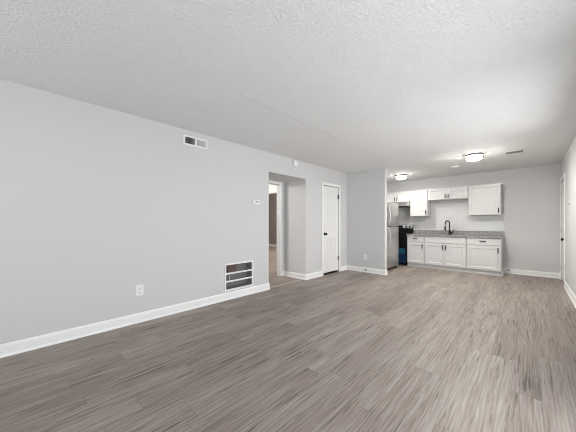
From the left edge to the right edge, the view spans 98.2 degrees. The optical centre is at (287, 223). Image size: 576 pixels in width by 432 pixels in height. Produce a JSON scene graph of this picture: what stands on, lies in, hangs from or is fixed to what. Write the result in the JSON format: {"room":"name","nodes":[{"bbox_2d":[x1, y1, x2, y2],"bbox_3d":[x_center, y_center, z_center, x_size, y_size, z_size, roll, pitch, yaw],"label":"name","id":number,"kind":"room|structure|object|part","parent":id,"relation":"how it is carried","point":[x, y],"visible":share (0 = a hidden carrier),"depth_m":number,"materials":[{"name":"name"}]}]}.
{"room":"empty living room","nodes":[
{"label":"empty living room","id":0,"kind":"room"},
{"bbox_2d":[0,79,346,344],"bbox_3d":[-0.486,-0.048,4.381,0.120,2.440,10.034,0,0,44],"label":"wall","id":1,"kind":"structure","parent":0,"point":[98,203],"depth_m":2.80,"materials":[{"name":"grey paint"}]},
{"bbox_2d":[136,284,143,295],"bbox_3d":[-1.760,0.794,2.965,0.010,0.130,0.080,0,0,44],"label":"wall outlet","id":2,"kind":"object","parent":1,"relation":"attached to","point":[139,288],"visible":1,"depth_m":2.96,"materials":[{"name":"white plastic"}]},
{"bbox_2d":[0,265,346,357],"bbox_3d":[-1.204,1.116,3.532,0.024,0.112,7.815,0,0,44],"label":"baseboard","id":3,"kind":"structure","parent":1,"relation":"attached to","point":[20,346],"depth_m":2.80,"materials":[{"name":"white paint"}]},
{"bbox_2d":[183,134,207,149],"bbox_3d":[-1.280,-1.128,3.461,0.014,0.136,0.348,0,0,44],"label":"air vent","id":4,"kind":"object","parent":1,"relation":"in","point":[188,140],"visible":1,"depth_m":3.45,"materials":[{"name":"white metal"}]},
{"bbox_2d":[225,260,252,291],"bbox_3d":[-0.823,0.827,4.037,0.152,0.422,0.548,0,0,44],"label":"air vent","id":5,"kind":"object","parent":1,"relation":"in","point":[237,274],"visible":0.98,"depth_m":4.09,"materials":[{"name":"white metal"}]},
{"bbox_2d":[253,199,259,204],"bbox_3d":[-0.538,-0.361,4.220,0.027,0.082,0.134,0,0,44],"label":"thermostat","id":6,"kind":"object","parent":1,"relation":"attached to","point":[255,202],"visible":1,"depth_m":4.21,"materials":[{"name":"white plastic"}]},
{"bbox_2d":[292,160,297,166],"bbox_3d":[0.150,-1.188,4.924,0.043,0.145,0.145,0,0,44],"label":"smoke detector","id":7,"kind":"object","parent":1,"relation":"attached to","point":[295,162],"visible":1,"depth_m":4.90,"materials":[{"name":"white plastic"}]},
{"bbox_2d":[323,185,338,272],"bbox_3d":[1.018,0.132,5.851,0.100,1.990,0.646,0,0,44],"label":"door","id":8,"kind":"structure","parent":1,"relation":"in","point":[330,194],"depth_m":5.86,"materials":[{"name":"white paint"}]},
{"bbox_2d":[322,182,339,275],"bbox_3d":[1.017,0.121,5.843,0.016,2.103,0.761,0,0,44],"label":"door frame","id":9,"kind":"structure","parent":1,"relation":"attached to","point":[323,183],"depth_m":5.77,"materials":[{"name":"white paint"}]},
{"bbox_2d":[269,198,276,244],"bbox_3d":[0.940,-0.048,11.107,5.940,2.440,0.100,0,0,44],"label":"wall","id":10,"kind":"structure","parent":0,"point":[272,202],"depth_m":12.65,"materials":[{"name":"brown paint"}]},
{"bbox_2d":[269,184,276,193],"bbox_3d":[-0.611,-0.048,7.054,2.530,2.440,0.110,0,0,44],"label":"wall","id":11,"kind":"structure","parent":0,"point":[271,187],"depth_m":6.79,"materials":[{"name":"white paint"}]},
{"bbox_2d":[269,193,276,198],"bbox_3d":[-0.444,-1.318,9.670,5.940,0.100,3.890,0,0,44],"label":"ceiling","id":12,"kind":"structure","parent":0,"point":[271,196],"depth_m":11.71,"materials":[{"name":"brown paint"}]},
{"bbox_2d":[269,180,283,275],"bbox_3d":[-0.811,-0.048,4.937,0.110,2.440,1.985,0,0,44],"label":"wall","id":13,"kind":"structure","parent":0,"point":[278,185],"depth_m":5.57,"materials":[{"name":"grey paint"}]},
{"bbox_2d":[269,180,281,276],"bbox_3d":[-0.482,0.130,5.188,0.016,2.085,1.013,0,0,44],"label":"door frame","id":14,"kind":"structure","parent":13,"relation":"attached to","point":[272,182],"depth_m":5.51,"materials":[{"name":"white paint"}]},
{"bbox_2d":[269,174,299,181],"bbox_3d":[-0.590,-0.953,4.724,0.505,0.060,1.985,0,0,44],"label":"ceiling","id":15,"kind":"structure","parent":0,"point":[272,177],"depth_m":5.11,"materials":[{"name":"grey paint"}]},
{"bbox_2d":[0,0,575,182],"bbox_3d":[0.934,-1.318,2.956,4.143,0.100,10.354,0,0,44],"label":"ceiling","id":16,"kind":"structure","parent":0,"point":[413,88],"depth_m":2.07,"materials":[{"name":"white paint"}]},
{"bbox_2d":[395,174,406,179],"bbox_3d":[2.938,-1.206,6.473,0.284,0.124,0.284,0,0,44],"label":"ceiling light","id":17,"kind":"object","parent":16,"relation":"attached to","point":[398,176],"visible":1,"depth_m":6.38,"materials":[{"name":"white glass"}]},
{"bbox_3d":[2.938,-1.193,6.473,0.236,0.099,0.236,0,0,44],"label":"lamp shade","id":18,"kind":"part","parent":17,"relation":"part of","materials":[{"name":"white glass"}]},
{"bbox_2d":[465,152,483,160],"bbox_3d":[3.388,-1.206,4.540,0.284,0.124,0.284,0,0,44],"label":"ceiling light","id":19,"kind":"object","parent":16,"relation":"attached to","point":[475,156],"visible":1,"depth_m":4.45,"materials":[{"name":"white glass"}]},
{"bbox_3d":[3.388,-1.193,4.540,0.236,0.099,0.236,0,0,44],"label":"lamp shade","id":20,"kind":"part","parent":19,"relation":"part of","materials":[{"name":"white glass"}]},
{"bbox_2d":[504,149,524,154],"bbox_3d":[3.997,-1.261,4.404,0.270,0.012,0.210,0,0,44],"label":"ceiling vent","id":21,"kind":"object","parent":16,"relation":"in","point":[521,150],"visible":1,"depth_m":4.37,"materials":[{"name":"white metal"}]},
{"bbox_2d":[0,246,575,431],"bbox_3d":[-1.133,1.222,5.675,10.893,0.100,11.400,0,0,44],"label":"floor","id":22,"kind":"structure","parent":0,"point":[408,348],"depth_m":2.04,"materials":[{"name":"grey laminate"}]},
{"bbox_2d":[387,202,398,269],"bbox_3d":[2.430,0.314,6.574,0.816,1.717,0.760,0,0,44],"label":"refrigerator","id":23,"kind":"object","parent":22,"relation":"on","point":[392,208],"visible":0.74,"depth_m":6.32,"materials":[{"name":"grey metal"}]},
{"bbox_3d":[2.648,0.589,6.364,0.062,1.017,0.760,0,0,44],"label":"door","id":24,"kind":"part","parent":23,"relation":"part of","materials":[{"name":"silver metal"}]},
{"bbox_3d":[2.648,-0.231,6.364,0.062,0.594,0.760,0,0,44],"label":"freezer door","id":25,"kind":"part","parent":23,"relation":"part of","materials":[{"name":"silver metal"}]},
{"bbox_2d":[396,225,413,264],"bbox_3d":[3.178,0.605,7.339,0.760,1.135,0.664,0,0,44],"label":"stove","id":26,"kind":"object","parent":22,"relation":"on","point":[403,229],"visible":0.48,"depth_m":6.98,"materials":[{"name":"black metal"}]},
{"bbox_3d":[2.998,0.620,7.151,0.752,0.595,0.029,0,0,44],"label":"oven door","id":27,"kind":"part","parent":26,"relation":"part of","materials":[{"name":"black ceramic"}]},
{"bbox_2d":[407,236,424,267],"bbox_3d":[3.629,0.751,6.934,0.428,0.842,0.625,0,0,44],"label":"base cabinet","id":28,"kind":"object","parent":22,"relation":"on","point":[415,244],"visible":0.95,"depth_m":6.74,"materials":[{"name":"white paint"}]},
{"bbox_3d":[3.444,0.417,6.741,0.408,0.154,0.019,0,0,44],"label":"drawer","id":29,"kind":"part","parent":28,"relation":"part of","materials":[{"name":"white paint"}]},
{"bbox_3d":[3.444,0.791,6.741,0.408,0.546,0.019,0,0,44],"label":"door","id":30,"kind":"part","parent":28,"relation":"part of","materials":[{"name":"white paint"}]},
{"bbox_2d":[424,236,466,271],"bbox_3d":[4.114,0.751,6.467,0.910,0.842,0.625,0,0,44],"label":"base cabinet","id":31,"kind":"object","parent":22,"relation":"on","point":[443,253],"visible":0.97,"depth_m":6.25,"materials":[{"name":"white paint"}]},
{"bbox_3d":[3.767,0.791,6.429,0.442,0.546,0.019,0,0,44],"label":"door","id":32,"kind":"part","parent":31,"relation":"part of","materials":[{"name":"white paint"}]},
{"bbox_3d":[3.928,0.417,6.274,0.890,0.154,0.019,0,0,44],"label":"drawer","id":33,"kind":"part","parent":31,"relation":"part of","materials":[{"name":"white paint"}]},
{"bbox_2d":[406,230,503,238],"bbox_3d":[4.197,0.260,6.392,2.006,0.140,0.618,0,0,44],"label":"countertop","id":34,"kind":"structure","parent":31,"relation":"on","point":[472,234],"depth_m":6.31,"materials":[{"name":"grey stone"}]},
{"bbox_2d":[444,220,453,234],"bbox_3d":[4.229,0.104,6.595,0.241,0.376,0.108,0,0,-4],"label":"faucet","id":35,"kind":"object","parent":34,"relation":"on","point":[449,230],"visible":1,"depth_m":6.59,"materials":[{"name":"black metal"}]},
{"bbox_3d":[4.089,0.791,6.119,0.442,0.546,0.019,0,0,44],"label":"door","id":36,"kind":"part","parent":31,"relation":"part of","materials":[{"name":"white paint"}]},
{"bbox_2d":[466,237,503,275],"bbox_3d":[4.681,0.751,5.921,0.656,0.842,0.625,0,0,44],"label":"base cabinet","id":37,"kind":"object","parent":22,"relation":"on","point":[483,255],"visible":0.96,"depth_m":5.72,"materials":[{"name":"white paint"}]},
{"bbox_3d":[4.482,0.417,5.740,0.600,0.154,0.019,0,0,44],"label":"drawer","id":38,"kind":"part","parent":37,"relation":"part of","materials":[{"name":"white paint"}]},
{"bbox_3d":[4.482,0.791,5.740,0.600,0.546,0.019,0,0,44],"label":"door","id":39,"kind":"part","parent":37,"relation":"part of","materials":[{"name":"white paint"}]},
{"bbox_3d":[4.923,0.751,5.726,0.036,0.842,0.569,0,0,44],"label":"panel","id":40,"kind":"part","parent":37,"relation":"part of","materials":[{"name":"white paint"}]},
{"bbox_2d":[284,180,300,273],"bbox_3d":[0.098,-0.048,5.516,0.615,2.440,0.110,0,0,44],"label":"wall","id":41,"kind":"structure","parent":0,"point":[292,190],"depth_m":5.44,"materials":[{"name":"grey paint"}]},
{"bbox_2d":[282,271,305,279],"bbox_3d":[0.121,1.116,5.366,0.637,0.112,0.075,0,0,44],"label":"baseboard","id":42,"kind":"structure","parent":41,"relation":"attached to","point":[284,273],"depth_m":5.39,"materials":[{"name":"white paint"}]},
{"bbox_2d":[347,168,386,269],"bbox_3d":[1.889,-0.048,6.054,0.978,2.440,0.110,0,0,44],"label":"wall partition","id":43,"kind":"structure","parent":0,"point":[366,190],"depth_m":5.97,"materials":[{"name":"grey paint"}]},
{"bbox_2d":[347,265,387,274],"bbox_3d":[1.889,1.116,6.037,1.002,0.112,0.134,0,0,44],"label":"baseboard","id":44,"kind":"structure","parent":43,"relation":"attached to","point":[353,268],"depth_m":5.95,"materials":[{"name":"white paint"}]},
{"bbox_2d":[387,164,560,272],"bbox_3d":[4.456,-0.048,6.668,4.063,2.440,0.120,0,0,44],"label":"wall","id":45,"kind":"structure","parent":0,"point":[530,195],"depth_m":5.67,"materials":[{"name":"grey paint"}]},
{"bbox_2d":[387,191,409,201],"bbox_3d":[3.284,-0.777,7.461,0.768,0.305,0.345,0,0,44],"label":"upper cabinet","id":46,"kind":"object","parent":45,"relation":"attached to","point":[404,196],"visible":0.76,"depth_m":7.31,"materials":[{"name":"white paint"}]},
{"bbox_3d":[3.060,-0.777,7.500,0.372,0.287,0.019,0,0,44],"label":"door","id":47,"kind":"part","parent":46,"relation":"part of","materials":[{"name":"white paint"}]},
{"bbox_3d":[3.332,-0.777,7.238,0.372,0.287,0.019,0,0,44],"label":"door","id":48,"kind":"part","parent":46,"relation":"part of","materials":[{"name":"white paint"}]},
{"bbox_2d":[391,201,409,207],"bbox_3d":[3.230,-0.553,7.404,0.760,0.140,0.502,0,0,44],"label":"range hood","id":49,"kind":"object","parent":45,"relation":"attached to","point":[407,203],"visible":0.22,"depth_m":7.08,"materials":[{"name":"silver metal"}]},
{"bbox_2d":[410,189,430,216],"bbox_3d":[3.725,-0.564,7.036,0.448,0.731,0.345,0,0,44],"label":"upper cabinet","id":50,"kind":"object","parent":45,"relation":"attached to","point":[420,206],"visible":0.98,"depth_m":6.93,"materials":[{"name":"white paint"}]},
{"bbox_2d":[428,186,467,200],"bbox_3d":[4.213,-0.777,6.566,0.900,0.305,0.345,0,0,44],"label":"upper cabinet","id":51,"kind":"object","parent":45,"relation":"attached to","point":[452,193],"visible":0.97,"depth_m":6.46,"materials":[{"name":"white paint"}]},
{"bbox_3d":[3.965,-0.777,6.627,0.438,0.287,0.019,0,0,44],"label":"door","id":52,"kind":"part","parent":51,"relation":"part of","materials":[{"name":"white paint"}]},
{"bbox_3d":[4.284,-0.777,6.320,0.438,0.287,0.019,0,0,44],"label":"door","id":53,"kind":"part","parent":51,"relation":"part of","materials":[{"name":"white paint"}]},
{"bbox_2d":[399,199,503,230],"bbox_3d":[4.085,-0.155,6.938,2.910,0.935,0.008,0,0,44],"label":"tile backsplash","id":54,"kind":"structure","parent":45,"relation":"attached to","point":[454,211],"depth_m":6.65,"materials":[{"name":"white tile"}]},
{"bbox_2d":[468,183,501,215],"bbox_3d":[4.761,-0.564,6.037,0.614,0.731,0.345,0,0,44],"label":"upper cabinet","id":55,"kind":"object","parent":45,"relation":"attached to","point":[486,199],"visible":1,"depth_m":5.93,"materials":[{"name":"white paint"}]},
{"bbox_2d":[504,268,559,278],"bbox_3d":[5.450,1.116,5.611,0.925,0.112,0.024,0,0,44],"label":"baseboard","id":56,"kind":"structure","parent":45,"relation":"attached to","point":[511,271],"depth_m":5.58,"materials":[{"name":"white paint"}]},
{"bbox_2d":[561,136,575,295],"bbox_3d":[2.353,-0.048,1.645,0.120,2.440,10.034,0,0,44],"label":"wall","id":57,"kind":"structure","parent":0,"point":[568,164],"depth_m":4.06,"materials":[{"name":"grey paint"}]},
{"bbox_2d":[560,180,563,281],"bbox_3d":[5.429,0.149,4.928,0.100,2.023,0.759,0,0,44],"label":"door","id":58,"kind":"structure","parent":57,"relation":"in","point":[562,191],"depth_m":5.13,"materials":[{"name":"white paint"}]},
{"bbox_2d":[560,173,564,281],"bbox_3d":[5.422,0.119,4.927,0.016,2.107,0.884,0,0,44],"label":"door frame","id":59,"kind":"structure","parent":57,"relation":"attached to","point":[563,176],"depth_m":4.61,"materials":[{"name":"white paint"}]},
{"bbox_2d":[559,278,575,307],"bbox_3d":[2.301,1.116,1.695,0.024,0.112,10.034,0,0,44],"label":"baseboard","id":60,"kind":"structure","parent":57,"relation":"attached to","point":[570,293],"depth_m":3.95,"materials":[{"name":"white paint"}]}
]}

